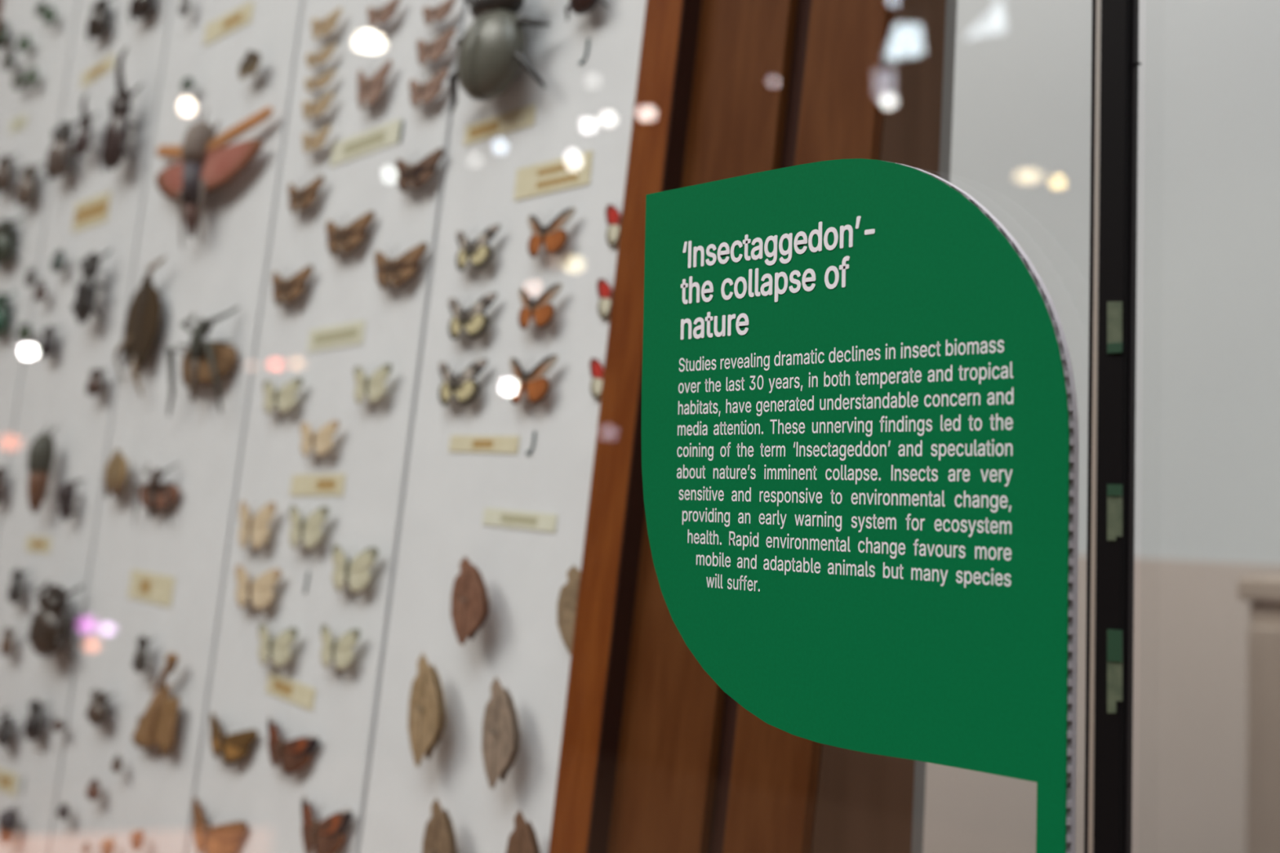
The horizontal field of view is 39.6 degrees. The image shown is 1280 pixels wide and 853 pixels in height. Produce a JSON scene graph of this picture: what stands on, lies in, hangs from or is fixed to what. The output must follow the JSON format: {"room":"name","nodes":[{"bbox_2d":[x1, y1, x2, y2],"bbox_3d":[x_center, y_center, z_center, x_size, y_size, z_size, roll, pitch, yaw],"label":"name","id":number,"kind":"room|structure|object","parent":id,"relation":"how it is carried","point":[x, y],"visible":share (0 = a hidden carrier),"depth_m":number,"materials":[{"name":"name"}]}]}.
{"room":"museum","nodes":[
{"label":"museum","id":0,"kind":"room"},
{"bbox_2d":[950,0,1279,564],"bbox_3d":[0.000,-1.749,2.944,0.100,6.500,11.500,3,-3,-39],"label":"wall","id":1,"kind":"structure","parent":0,"point":[1207,449],"depth_m":2.03,"materials":[{"name":"grey paint"}]},
{"bbox_2d":[922,555,1279,852],"bbox_3d":[-0.086,0.832,2.822,0.002,1.330,11.500,3,-3,-39],"label":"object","id":2,"kind":"structure","parent":1,"relation":"attached to","point":[1189,736],"depth_m":2.01,"materials":[{"name":"beige paint"}]},
{"bbox_3d":[-2.709,1.425,0.661,6.750,0.100,11.500,3,-3,-39],"label":"floor","id":3,"kind":"structure","parent":0,"visible":0},
{"bbox_2d":[1084,0,1141,852],"bbox_3d":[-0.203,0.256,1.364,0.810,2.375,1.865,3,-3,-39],"label":"door frame","id":4,"kind":"structure","parent":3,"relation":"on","point":[1110,540],"depth_m":0.46,"materials":[{"name":"black metal"}]},
{"bbox_2d":[0,0,957,852],"bbox_3d":[-0.301,-0.033,1.262,0.153,1.002,1.257,3,-3,-39],"label":"display case","id":5,"kind":"object","parent":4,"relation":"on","point":[628,744],"visible":0.52,"depth_m":1.05,"materials":[{"name":"grey"}]},
{"bbox_2d":[0,289,17,336],"bbox_3d":[-0.572,-0.100,1.588,0.017,0.042,0.054,3,-3,-43],"label":"beetle","id":6,"kind":"object","parent":5,"relation":"attached to","point":[4,303],"visible":1,"depth_m":1.58,"materials":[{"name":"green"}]},
{"bbox_2d":[0,768,18,796],"bbox_3d":[-0.510,0.285,1.428,0.002,0.017,0.050,3,-3,-39],"label":"label","id":7,"kind":"object","parent":5,"relation":"attached to","point":[8,780],"visible":1,"depth_m":1.42,"materials":[{"name":"paper"}]},
{"bbox_2d":[0,151,19,192],"bbox_3d":[-0.586,-0.233,1.639,0.016,0.037,0.049,3,-3,-44],"label":"beetle","id":8,"kind":"object","parent":5,"relation":"attached to","point":[6,163],"visible":1,"depth_m":1.63,"materials":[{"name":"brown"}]},
{"bbox_2d":[0,706,21,755],"bbox_3d":[-0.509,0.244,1.426,0.015,0.035,0.042,2,-2,-32],"label":"beetle","id":9,"kind":"object","parent":5,"relation":"attached to","point":[6,724],"visible":1,"depth_m":1.42,"materials":[{"name":"black"}]},
{"bbox_2d":[0,804,22,844],"bbox_3d":[-0.491,0.310,1.385,0.017,0.031,0.019,2,-2,-26],"label":"insect","id":10,"kind":"object","parent":5,"relation":"attached to","point":[9,818],"visible":1,"depth_m":1.38,"materials":[{"name":"black"}]},
{"bbox_2d":[0,215,25,266],"bbox_3d":[-0.578,-0.167,1.611,0.020,0.044,0.072,3,-3,-39],"label":"beetle","id":11,"kind":"object","parent":5,"relation":"attached to","point":[7,229],"visible":1,"depth_m":1.60,"materials":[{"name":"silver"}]},
{"bbox_2d":[6,568,31,605],"bbox_3d":[-0.508,0.131,1.454,0.034,0.029,0.014,-1,-3,44],"label":"beetle","id":12,"kind":"object","parent":5,"relation":"attached to","point":[15,593],"visible":1,"depth_m":1.45,"materials":[{"name":"black"}]},
{"bbox_2d":[14,160,45,209],"bbox_3d":[-0.545,-0.215,1.584,0.017,0.039,0.052,3,-3,-42],"label":"beetle","id":13,"kind":"object","parent":5,"relation":"attached to","point":[26,189],"visible":1,"depth_m":1.57,"materials":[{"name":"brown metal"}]},
{"bbox_2d":[22,697,52,743],"bbox_3d":[-0.469,0.228,1.381,0.015,0.032,0.039,3,-3,-44],"label":"beetle","id":14,"kind":"object","parent":5,"relation":"attached to","point":[33,724],"visible":1,"depth_m":1.37,"materials":[{"name":"black"}]},
{"bbox_2d":[25,535,52,553],"bbox_3d":[-0.492,0.096,1.454,0.002,0.013,0.053,3,-3,-39],"label":"label","id":15,"kind":"object","parent":5,"relation":"attached to","point":[33,544],"visible":1,"depth_m":1.45,"materials":[{"name":"paper"}]},
{"bbox_2d":[26,423,58,513],"bbox_3d":[-0.483,0.034,1.437,0.025,0.072,0.024,0,-2,28],"label":"large bug","id":16,"kind":"object","parent":5,"relation":"attached to","point":[41,455],"visible":1,"depth_m":1.43,"materials":[{"name":"brown"}]},
{"bbox_2d":[37,324,62,359],"bbox_3d":[-0.493,-0.071,1.486,0.036,0.028,0.015,-1,-3,41],"label":"beetle","id":17,"kind":"object","parent":5,"relation":"attached to","point":[46,348],"visible":1,"depth_m":1.48,"materials":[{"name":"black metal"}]},
{"bbox_2d":[26,580,84,661],"bbox_3d":[-0.455,0.149,1.373,0.028,0.057,0.085,3,-3,-44],"label":"beetle","id":18,"kind":"object","parent":5,"relation":"attached to","point":[48,628],"visible":1,"depth_m":1.36,"materials":[{"name":"black"}]},
{"bbox_2d":[44,116,83,183],"bbox_3d":[-0.494,-0.237,1.522,0.062,0.052,0.023,-1,-3,43],"label":"beetle","id":19,"kind":"object","parent":5,"relation":"attached to","point":[59,158],"visible":0.96,"depth_m":1.51,"materials":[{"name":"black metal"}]},
{"bbox_2d":[57,479,84,521],"bbox_3d":[-0.448,0.058,1.397,0.020,0.033,0.017,3,-3,-39],"label":"insect","id":20,"kind":"object","parent":5,"relation":"attached to","point":[66,491],"visible":1,"depth_m":1.39,"materials":[{"name":"black"}]},
{"bbox_2d":[73,93,99,158],"bbox_3d":[-0.462,-0.251,1.487,0.036,0.052,0.019,-1,-3,40],"label":"horned beetle","id":21,"kind":"object","parent":5,"relation":"attached to","point":[82,141],"visible":1,"depth_m":1.48,"materials":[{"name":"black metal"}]},
{"bbox_2d":[70,248,112,324],"bbox_3d":[-0.439,-0.112,1.423,0.023,0.060,0.048,3,-3,-44],"label":"beetle","id":22,"kind":"object","parent":5,"relation":"attached to","point":[83,306],"visible":1,"depth_m":1.41,"materials":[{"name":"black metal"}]},
{"bbox_2d":[71,190,111,232],"bbox_3d":[-0.457,-0.178,1.479,0.004,0.028,0.074,3,-3,-40],"label":"label","id":23,"kind":"object","parent":5,"relation":"attached to","point":[94,211],"visible":1,"depth_m":1.48,"materials":[{"name":"paper"}]},
{"bbox_2d":[74,199,107,224],"bbox_3d":[-0.457,-0.178,1.478,0.001,0.012,0.066,12,-11,-39],"label":"print","id":24,"kind":"object","parent":23,"relation":"on","point":[98,209],"depth_m":1.48},
{"bbox_2d":[80,52,115,88],"bbox_3d":[-0.464,-0.304,1.519,0.002,0.021,0.068,3,-3,-40],"label":"label","id":25,"kind":"object","parent":5,"relation":"attached to","point":[106,64],"visible":1,"depth_m":1.52,"materials":[{"name":"paper"}]},
{"bbox_2d":[85,367,110,396],"bbox_3d":[-0.425,-0.035,1.393,0.038,0.022,0.015,-1,-3,43],"label":"beetle","id":26,"kind":"object","parent":5,"relation":"attached to","point":[95,385],"visible":1,"depth_m":1.39,"materials":[{"name":"black"}]},
{"bbox_2d":[85,0,115,44],"bbox_3d":[-0.460,-0.347,1.512,0.052,0.036,0.017,-1,-3,45],"label":"beetle","id":27,"kind":"object","parent":5,"relation":"attached to","point":[98,21],"visible":1,"depth_m":1.50,"materials":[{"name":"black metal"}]},
{"bbox_2d":[84,687,117,728],"bbox_3d":[-0.393,0.205,1.293,0.016,0.026,0.045,2,-2,-32],"label":"beetle","id":28,"kind":"object","parent":5,"relation":"attached to","point":[97,713],"visible":1,"depth_m":1.28,"materials":[{"name":"brown"}]},
{"bbox_2d":[103,448,128,498],"bbox_3d":[-0.391,0.036,1.333,0.014,0.037,0.042,2,-2,-29],"label":"moth","id":29,"kind":"object","parent":5,"relation":"attached to","point":[115,477],"visible":1,"depth_m":1.33,"materials":[{"name":"brown"}]},
{"bbox_2d":[99,46,143,173],"bbox_3d":[-0.415,-0.253,1.423,0.056,0.098,0.026,-1,-3,39],"label":"horned beetle","id":30,"kind":"object","parent":5,"relation":"attached to","point":[116,137],"visible":1,"depth_m":1.41,"materials":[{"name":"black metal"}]},
{"bbox_2d":[114,256,165,396],"bbox_3d":[-0.377,-0.074,1.342,0.018,0.105,0.065,3,-3,-38],"label":"insect","id":31,"kind":"object","parent":5,"relation":"attached to","point":[142,323],"visible":1,"depth_m":1.34,"materials":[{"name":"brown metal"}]},
{"bbox_2d":[131,634,155,675],"bbox_3d":[-0.349,0.161,1.252,0.027,0.027,0.013,-1,-3,43],"label":"beetle","id":32,"kind":"object","parent":5,"relation":"attached to","point":[140,658],"visible":1,"depth_m":1.25,"materials":[{"name":"black"}]},
{"bbox_2d":[127,0,159,25],"bbox_3d":[-0.403,-0.347,1.442,0.017,0.033,0.056,2,-2,-34],"label":"beetle","id":33,"kind":"object","parent":5,"relation":"attached to","point":[139,9],"visible":1,"depth_m":1.43,"materials":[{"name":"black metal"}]},
{"bbox_2d":[127,568,175,607],"bbox_3d":[-0.351,0.116,1.276,0.003,0.023,0.074,3,-3,-39],"label":"label","id":34,"kind":"object","parent":5,"relation":"attached to","point":[153,588],"visible":1,"depth_m":1.27,"materials":[{"name":"paper"}]},
{"bbox_2d":[132,653,179,759],"bbox_3d":[-0.330,0.189,1.220,0.014,0.070,0.068,3,-3,-44],"label":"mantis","id":35,"kind":"object","parent":5,"relation":"attached to","point":[157,726],"visible":1,"depth_m":1.21,"materials":[{"name":"brown"}]},
{"bbox_2d":[132,462,180,527],"bbox_3d":[-0.348,0.049,1.280,0.012,0.046,0.069,3,-3,-39],"label":"beetle","id":36,"kind":"object","parent":5,"relation":"attached to","point":[153,495],"visible":1,"depth_m":1.27,"materials":[{"name":"brown"}]},
{"bbox_2d":[166,306,239,416],"bbox_3d":[-0.309,-0.045,1.248,0.023,0.075,0.089,3,-3,-39],"label":"beetle","id":37,"kind":"object","parent":5,"relation":"attached to","point":[207,362],"visible":1,"depth_m":1.24,"materials":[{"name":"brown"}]},
{"bbox_2d":[155,106,273,248],"bbox_3d":[-0.321,-0.181,1.294,0.025,0.102,0.190,3,-3,-39],"label":"locust","id":38,"kind":"object","parent":5,"relation":"attached to","point":[206,166],"visible":1,"depth_m":1.28,"materials":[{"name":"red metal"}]},
{"bbox_2d":[192,797,248,852],"bbox_3d":[-0.274,0.259,1.136,0.012,0.034,0.080,3,-3,-38],"label":"butterfly","id":39,"kind":"object","parent":5,"relation":"attached to","point":[222,838],"visible":1,"depth_m":1.13,"materials":[{"name":"orange"}]},
{"bbox_2d":[203,0,253,45],"bbox_3d":[-0.307,-0.301,1.326,0.002,0.020,0.077,3,-3,-40],"label":"label","id":40,"kind":"object","parent":5,"relation":"attached to","point":[242,15],"visible":1,"depth_m":1.32,"materials":[{"name":"paper"}]},
{"bbox_2d":[222,10,243,30],"bbox_3d":[-0.302,-0.301,1.320,0.001,0.008,0.031,12,-11,-39],"label":"print","id":41,"kind":"object","parent":40,"relation":"on","point":[237,18],"depth_m":1.32},
{"bbox_2d":[209,712,257,764],"bbox_3d":[-0.264,0.201,1.139,0.012,0.028,0.069,2,-2,-36],"label":"butterfly","id":42,"kind":"object","parent":5,"relation":"attached to","point":[234,748],"visible":1,"depth_m":1.13,"materials":[{"name":"brown"}]},
{"bbox_2d":[238,49,262,80],"bbox_3d":[-0.276,-0.257,1.265,0.032,0.021,0.014,0,-2,35],"label":"insect specimen","id":43,"kind":"object","parent":5,"relation":"attached to","point":[249,64],"visible":1,"depth_m":1.26,"materials":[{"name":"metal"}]},
{"bbox_2d":[238,500,276,550],"bbox_3d":[-0.250,0.064,1.156,0.012,0.031,0.051,2,-2,-29],"label":"butterfly","id":44,"kind":"object","parent":5,"relation":"attached to","point":[256,527],"visible":1,"depth_m":1.15,"materials":[{"name":"beige"}]},
{"bbox_2d":[235,564,281,610],"bbox_3d":[-0.248,0.104,1.143,0.012,0.028,0.063,2,-2,-32],"label":"butterfly","id":45,"kind":"object","parent":5,"relation":"attached to","point":[260,590],"visible":1,"depth_m":1.13,"materials":[{"name":"beige"}]},
{"bbox_2d":[257,622,297,668],"bbox_3d":[-0.227,0.137,1.110,0.012,0.026,0.051,2,-2,-29],"label":"butterfly","id":46,"kind":"object","parent":5,"relation":"attached to","point":[278,649],"visible":1,"depth_m":1.10,"materials":[{"name":"beige"}]},
{"bbox_2d":[262,377,302,413],"bbox_3d":[-0.234,-0.020,1.157,0.012,0.023,0.054,2,-2,-29],"label":"butterfly","id":47,"kind":"object","parent":5,"relation":"attached to","point":[285,397],"visible":1,"depth_m":1.15,"materials":[{"name":"beige"}]},
{"bbox_2d":[265,671,315,711],"bbox_3d":[-0.216,0.163,1.099,0.002,0.018,0.062,3,-3,-39],"label":"label","id":48,"kind":"object","parent":5,"relation":"attached to","point":[295,692],"visible":1,"depth_m":1.10,"materials":[{"name":"paper"}]},
{"bbox_2d":[272,679,293,696],"bbox_3d":[-0.222,0.163,1.106,0.001,0.006,0.025,12,-3,-39],"label":"print","id":49,"kind":"object","parent":48,"relation":"on","point":[280,686],"depth_m":1.11},
{"bbox_2d":[271,265,313,305],"bbox_3d":[-0.232,-0.092,1.173,0.012,0.025,0.056,2,-2,-33],"label":"butterfly","id":50,"kind":"object","parent":5,"relation":"attached to","point":[292,288],"visible":1,"depth_m":1.17,"materials":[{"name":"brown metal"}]},
{"bbox_2d":[267,715,319,773],"bbox_3d":[-0.214,0.194,1.079,0.012,0.030,0.066,2,-2,-35],"label":"butterfly","id":51,"kind":"object","parent":5,"relation":"attached to","point":[294,754],"visible":1,"depth_m":1.07,"materials":[{"name":"brown"}]},
{"bbox_2d":[288,175,324,213],"bbox_3d":[-0.223,-0.153,1.177,0.012,0.023,0.049,2,-2,-31],"label":"butterfly","id":52,"kind":"object","parent":5,"relation":"attached to","point":[304,197],"visible":1,"depth_m":1.17,"materials":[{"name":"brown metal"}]},
{"bbox_2d":[288,504,328,550],"bbox_3d":[-0.207,0.062,1.103,0.012,0.027,0.049,2,-2,-29],"label":"butterfly","id":53,"kind":"object","parent":5,"relation":"attached to","point":[309,530],"visible":1,"depth_m":1.10,"materials":[{"name":"beige"}]},
{"bbox_2d":[302,124,331,153],"bbox_3d":[-0.215,-0.189,1.176,0.012,0.016,0.038,2,-2,-25],"label":"moth","id":54,"kind":"object","parent":5,"relation":"attached to","point":[315,142],"visible":1,"depth_m":1.17,"materials":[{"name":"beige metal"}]},
{"bbox_2d":[289,473,346,495],"bbox_3d":[-0.202,0.037,1.113,0.002,0.014,0.067,3,-3,-39],"label":"label","id":55,"kind":"object","parent":5,"relation":"attached to","point":[307,484],"visible":1,"depth_m":1.11,"materials":[{"name":"paper"}]},
{"bbox_2d":[302,91,334,119],"bbox_3d":[-0.215,-0.212,1.182,0.012,0.016,0.043,2,-2,-27],"label":"moth","id":56,"kind":"object","parent":5,"relation":"attached to","point":[320,106],"visible":1,"depth_m":1.18,"materials":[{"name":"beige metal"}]},
{"bbox_2d":[299,420,339,456],"bbox_3d":[-0.201,0.008,1.110,0.012,0.023,0.049,2,-2,-28],"label":"butterfly","id":57,"kind":"object","parent":5,"relation":"attached to","point":[321,441],"visible":1,"depth_m":1.10,"materials":[{"name":"beige"}]},
{"bbox_2d":[304,68,336,92],"bbox_3d":[-0.214,-0.230,1.185,0.012,0.012,0.042,2,-2,-27],"label":"moth","id":58,"kind":"object","parent":5,"relation":"attached to","point":[323,80],"visible":1,"depth_m":1.18,"materials":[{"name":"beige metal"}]},
{"bbox_2d":[305,43,336,68],"bbox_3d":[-0.215,-0.247,1.190,0.012,0.013,0.040,2,-2,-26],"label":"moth","id":59,"kind":"object","parent":5,"relation":"attached to","point":[324,55],"visible":1,"depth_m":1.18,"materials":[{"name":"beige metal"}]},
{"bbox_2d":[311,7,342,39],"bbox_3d":[-0.211,-0.269,1.191,0.040,0.018,0.012,-1,-3,38],"label":"moth","id":60,"kind":"object","parent":5,"relation":"attached to","point":[325,26],"visible":1,"depth_m":1.19,"materials":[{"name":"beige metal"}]},
{"bbox_2d":[301,794,352,852],"bbox_3d":[-0.186,0.235,1.035,0.012,0.033,0.060,2,-2,-35],"label":"butterfly","id":61,"kind":"object","parent":5,"relation":"attached to","point":[326,836],"visible":1,"depth_m":1.03,"materials":[{"name":"brown"}]},
{"bbox_2d":[306,320,365,352],"bbox_3d":[-0.192,-0.057,1.124,0.002,0.017,0.070,3,-3,-40],"label":"label","id":62,"kind":"object","parent":5,"relation":"attached to","point":[352,333],"visible":1,"depth_m":1.12,"materials":[{"name":"paper"}]},
{"bbox_2d":[312,326,358,345],"bbox_3d":[-0.193,-0.057,1.124,0.001,0.007,0.055,12,-11,-39],"label":"print","id":63,"kind":"object","parent":62,"relation":"on","point":[350,333],"depth_m":1.12},
{"bbox_2d":[320,623,359,671],"bbox_3d":[-0.178,0.131,1.051,0.012,0.026,0.046,2,-2,-27],"label":"butterfly","id":64,"kind":"object","parent":5,"relation":"attached to","point":[340,651],"visible":1,"depth_m":1.04,"materials":[{"name":"beige"}]},
{"bbox_2d":[325,210,374,255],"bbox_3d":[-0.187,-0.121,1.124,0.012,0.026,0.061,2,-2,-34],"label":"butterfly","id":65,"kind":"object","parent":5,"relation":"attached to","point":[350,237],"visible":1,"depth_m":1.12,"materials":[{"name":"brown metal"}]},
{"bbox_2d":[331,543,378,593],"bbox_3d":[-0.170,0.084,1.053,0.012,0.028,0.053,2,-2,-30],"label":"butterfly","id":66,"kind":"object","parent":5,"relation":"attached to","point":[356,571],"visible":1,"depth_m":1.05,"materials":[{"name":"beige"}]},
{"bbox_2d":[329,118,400,166],"bbox_3d":[-0.176,-0.181,1.135,0.002,0.020,0.085,3,-3,-40],"label":"label","id":67,"kind":"object","parent":5,"relation":"attached to","point":[384,135],"visible":1,"depth_m":1.13,"materials":[{"name":"paper"}]},
{"bbox_2d":[342,129,385,155],"bbox_3d":[-0.176,-0.181,1.135,0.001,0.007,0.051,10,-10,-39],"label":"print","id":68,"kind":"object","parent":67,"relation":"on","point":[379,137],"depth_m":1.13},
{"bbox_2d":[353,363,391,404],"bbox_3d":[-0.162,-0.025,1.070,0.012,0.024,0.043,2,-2,-26],"label":"butterfly","id":69,"kind":"object","parent":5,"relation":"attached to","point":[375,385],"visible":1,"depth_m":1.06,"materials":[{"name":"beige"}]},
{"bbox_2d":[356,59,391,109],"bbox_3d":[-0.170,-0.216,1.128,0.012,0.029,0.042,2,-2,-29],"label":"butterfly","id":70,"kind":"object","parent":5,"relation":"attached to","point":[372,88],"visible":1,"depth_m":1.12,"materials":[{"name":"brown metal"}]},
{"bbox_2d":[366,0,400,27],"bbox_3d":[-0.164,-0.263,1.132,0.012,0.017,0.042,2,-2,-27],"label":"butterfly","id":71,"kind":"object","parent":5,"relation":"attached to","point":[384,14],"visible":1,"depth_m":1.13,"materials":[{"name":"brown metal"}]},
{"bbox_2d":[373,242,427,288],"bbox_3d":[-0.147,-0.096,1.069,0.012,0.026,0.061,2,-2,-34],"label":"butterfly","id":72,"kind":"object","parent":5,"relation":"attached to","point":[402,268],"visible":1,"depth_m":1.06,"materials":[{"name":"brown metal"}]},
{"bbox_2d":[395,147,444,192],"bbox_3d":[-0.135,-0.153,1.069,0.012,0.024,0.054,2,-2,-32],"label":"butterfly","id":73,"kind":"object","parent":5,"relation":"attached to","point":[419,175],"visible":1,"depth_m":1.06,"materials":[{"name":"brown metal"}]},
{"bbox_2d":[408,653,445,767],"bbox_3d":[-0.115,0.153,0.956,0.020,0.060,0.029,1,-2,-6],"label":"butterfly","id":74,"kind":"object","parent":5,"relation":"attached to","point":[427,709],"visible":1,"depth_m":0.95,"materials":[{"name":"brown"}]},
{"bbox_2d":[408,68,448,107],"bbox_3d":[-0.129,-0.203,1.075,0.012,0.021,0.043,2,-2,-28],"label":"butterfly","id":75,"kind":"object","parent":5,"relation":"attached to","point":[428,91],"visible":1,"depth_m":1.07,"materials":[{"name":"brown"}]},
{"bbox_2d":[416,27,455,66],"bbox_3d":[-0.125,-0.228,1.076,0.012,0.020,0.043,2,-2,-28],"label":"butterfly","id":76,"kind":"object","parent":5,"relation":"attached to","point":[435,50],"visible":1,"depth_m":1.07,"materials":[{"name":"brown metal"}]},
{"bbox_2d":[422,0,456,25],"bbox_3d":[-0.122,-0.251,1.077,0.037,0.014,0.012,0,-2,36],"label":"butterfly","id":77,"kind":"object","parent":5,"relation":"attached to","point":[443,10],"visible":1,"depth_m":1.07,"materials":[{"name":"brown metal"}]},
{"bbox_2d":[422,797,459,852],"bbox_3d":[-0.104,0.222,0.926,0.020,0.054,0.025,1,-2,-3],"label":"butterfly","id":78,"kind":"object","parent":5,"relation":"attached to","point":[439,837],"visible":1,"depth_m":0.93,"materials":[{"name":"brown"}]},
{"bbox_2d":[438,358,488,405],"bbox_3d":[-0.102,-0.025,0.996,0.012,0.026,0.049,2,-2,-32],"label":"butterfly","id":79,"kind":"object","parent":5,"relation":"attached to","point":[466,389],"visible":1,"depth_m":0.99,"materials":[{"name":"beige"}]},
{"bbox_2d":[450,555,489,645],"bbox_3d":[-0.090,0.092,0.941,0.020,0.047,0.028,1,-2,-5],"label":"butterfly","id":80,"kind":"object","parent":5,"relation":"attached to","point":[469,604],"visible":1,"depth_m":0.94,"materials":[{"name":"brown"}]},
{"bbox_2d":[448,292,497,339],"bbox_3d":[-0.097,-0.061,0.999,0.012,0.025,0.048,2,-2,-31],"label":"butterfly","id":81,"kind":"object","parent":5,"relation":"attached to","point":[476,322],"visible":1,"depth_m":0.99,"materials":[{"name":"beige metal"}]},
{"bbox_2d":[455,223,500,271],"bbox_3d":[-0.094,-0.101,1.005,0.012,0.025,0.043,2,-2,-30],"label":"butterfly","id":82,"kind":"object","parent":5,"relation":"attached to","point":[480,253],"visible":1,"depth_m":1.00,"materials":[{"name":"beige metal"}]},
{"bbox_2d":[448,435,519,453],"bbox_3d":[-0.086,0.010,0.977,0.002,0.010,0.067,3,-3,-39],"label":"label","id":83,"kind":"object","parent":5,"relation":"attached to","point":[458,443],"visible":1,"depth_m":0.98,"materials":[{"name":"paper"}]},
{"bbox_2d":[448,0,551,113],"bbox_3d":[-0.082,-0.222,1.005,0.094,0.077,0.032,-1,-3,45],"label":"goliath beetle","id":84,"kind":"object","parent":5,"relation":"attached to","point":[491,55],"visible":1,"depth_m":0.99,"materials":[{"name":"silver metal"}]},
{"bbox_2d":[463,103,536,146],"bbox_3d":[-0.081,-0.172,1.016,0.002,0.014,0.070,3,-3,-40],"label":"label","id":85,"kind":"object","parent":5,"relation":"attached to","point":[522,117],"visible":1,"depth_m":1.01,"materials":[{"name":"paper"}]},
{"bbox_2d":[469,120,498,138],"bbox_3d":[-0.090,-0.172,1.027,0.001,0.006,0.029,12,-11,-39],"label":"print","id":86,"kind":"object","parent":85,"relation":"on","point":[491,126],"depth_m":1.03},
{"bbox_2d":[481,676,520,789],"bbox_3d":[-0.070,0.156,0.901,0.020,0.056,0.026,1,-2,-3],"label":"butterfly","id":87,"kind":"object","parent":5,"relation":"attached to","point":[500,735],"visible":1,"depth_m":0.90,"materials":[{"name":"brown"}]},
{"bbox_2d":[482,507,557,532],"bbox_3d":[-0.064,0.049,0.940,0.002,0.012,0.067,3,-3,-39],"label":"label","id":88,"kind":"object","parent":5,"relation":"attached to","point":[492,517],"visible":1,"depth_m":0.94,"materials":[{"name":"paper"}]},
{"bbox_2d":[500,513,537,525],"bbox_3d":[-0.064,0.049,0.940,0.001,0.004,0.033,9,-5,-39],"label":"print","id":89,"kind":"object","parent":88,"relation":"on","point":[517,519],"depth_m":0.94},
{"bbox_2d":[506,809,540,852],"bbox_3d":[-0.057,0.215,0.870,0.019,0.052,0.023,1,-2,-1],"label":"butterfly","id":90,"kind":"object","parent":5,"relation":"attached to","point":[523,839],"visible":1,"depth_m":0.87,"materials":[{"name":"brown"}]},
{"bbox_2d":[509,354,558,404],"bbox_3d":[-0.059,-0.025,0.943,0.012,0.026,0.043,2,-2,-30],"label":"butterfly","id":91,"kind":"object","parent":5,"relation":"attached to","point":[537,386],"visible":1,"depth_m":0.94,"materials":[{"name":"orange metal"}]},
{"bbox_2d":[518,282,562,329],"bbox_3d":[-0.055,-0.064,0.948,0.012,0.024,0.038,2,-2,-27],"label":"butterfly","id":92,"kind":"object","parent":5,"relation":"attached to","point":[543,312],"visible":1,"depth_m":0.94,"materials":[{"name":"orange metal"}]},
{"bbox_2d":[527,207,575,257],"bbox_3d":[-0.049,-0.103,0.951,0.012,0.025,0.042,2,-2,-29],"label":"butterfly","id":93,"kind":"object","parent":5,"relation":"attached to","point":[554,238],"visible":1,"depth_m":0.94,"materials":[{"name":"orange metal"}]},
{"bbox_2d":[513,150,593,200],"bbox_3d":[-0.048,-0.136,0.967,0.003,0.019,0.069,3,-3,-39],"label":"label","id":94,"kind":"object","parent":5,"relation":"attached to","point":[574,171],"visible":1,"depth_m":0.96,"materials":[{"name":"paper"}]},
{"bbox_2d":[535,173,578,189],"bbox_3d":[-0.045,-0.133,0.962,0.001,0.004,0.038,12,-9,-39],"label":"print","id":95,"kind":"object","parent":94,"relation":"on","point":[574,176],"depth_m":0.96},
{"bbox_2d":[537,160,579,176],"bbox_3d":[-0.044,-0.140,0.963,0.001,0.004,0.038,12,-9,-39],"label":"print","id":96,"kind":"object","parent":94,"relation":"on","point":[575,163],"depth_m":0.96},
{"bbox_2d":[556,564,581,654],"bbox_3d":[-0.029,0.092,0.884,0.008,0.045,0.038,3,-3,-38],"label":"insect","id":97,"kind":"object","parent":5,"relation":"attached to","point":[566,605],"visible":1,"depth_m":0.89,"materials":[{"name":"brown"}]},
{"bbox_2d":[564,0,609,21],"bbox_3d":[-0.028,-0.234,0.956,0.038,0.025,0.015,-1,-3,43],"label":"beetle","id":98,"kind":"object","parent":5,"relation":"attached to","point":[578,6],"visible":1,"depth_m":0.95,"materials":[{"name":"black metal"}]},
{"bbox_2d":[589,357,604,399],"bbox_3d":[-0.016,-0.025,0.898,0.006,0.022,0.037,3,-3,-39],"label":"butterfly","id":99,"kind":"object","parent":5,"relation":"attached to","point":[597,371],"visible":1,"depth_m":0.91,"materials":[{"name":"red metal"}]},
{"bbox_2d":[596,278,613,319],"bbox_3d":[-0.013,-0.066,0.904,0.006,0.022,0.038,3,-3,-39],"label":"butterfly","id":100,"kind":"object","parent":5,"relation":"attached to","point":[605,292],"visible":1,"depth_m":0.91,"materials":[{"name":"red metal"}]},
{"bbox_2d":[604,202,622,247],"bbox_3d":[-0.008,-0.104,0.908,0.006,0.024,0.038,3,-3,-39],"label":"butterfly","id":101,"kind":"object","parent":5,"relation":"attached to","point":[613,217],"visible":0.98,"depth_m":0.92,"materials":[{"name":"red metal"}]},
{"bbox_2d":[640,158,1079,852],"bbox_3d":[0.056,0.184,0.541,0.005,0.533,0.181,3,-3,-39],"label":"information sign","id":102,"kind":"object","parent":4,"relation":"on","point":[860,431],"visible":1,"depth_m":0.53,"materials":[{"name":"green plastic"}]},
{"bbox_2d":[1237,575,1279,852],"bbox_3d":[0.881,0.793,1.268,0.395,1.335,0.815,3,-3,-39],"label":"cabinet","id":103,"kind":"object","parent":3,"relation":"on","point":[1263,790],"visible":1,"depth_m":1.47,"materials":[{"name":"beige wood"}]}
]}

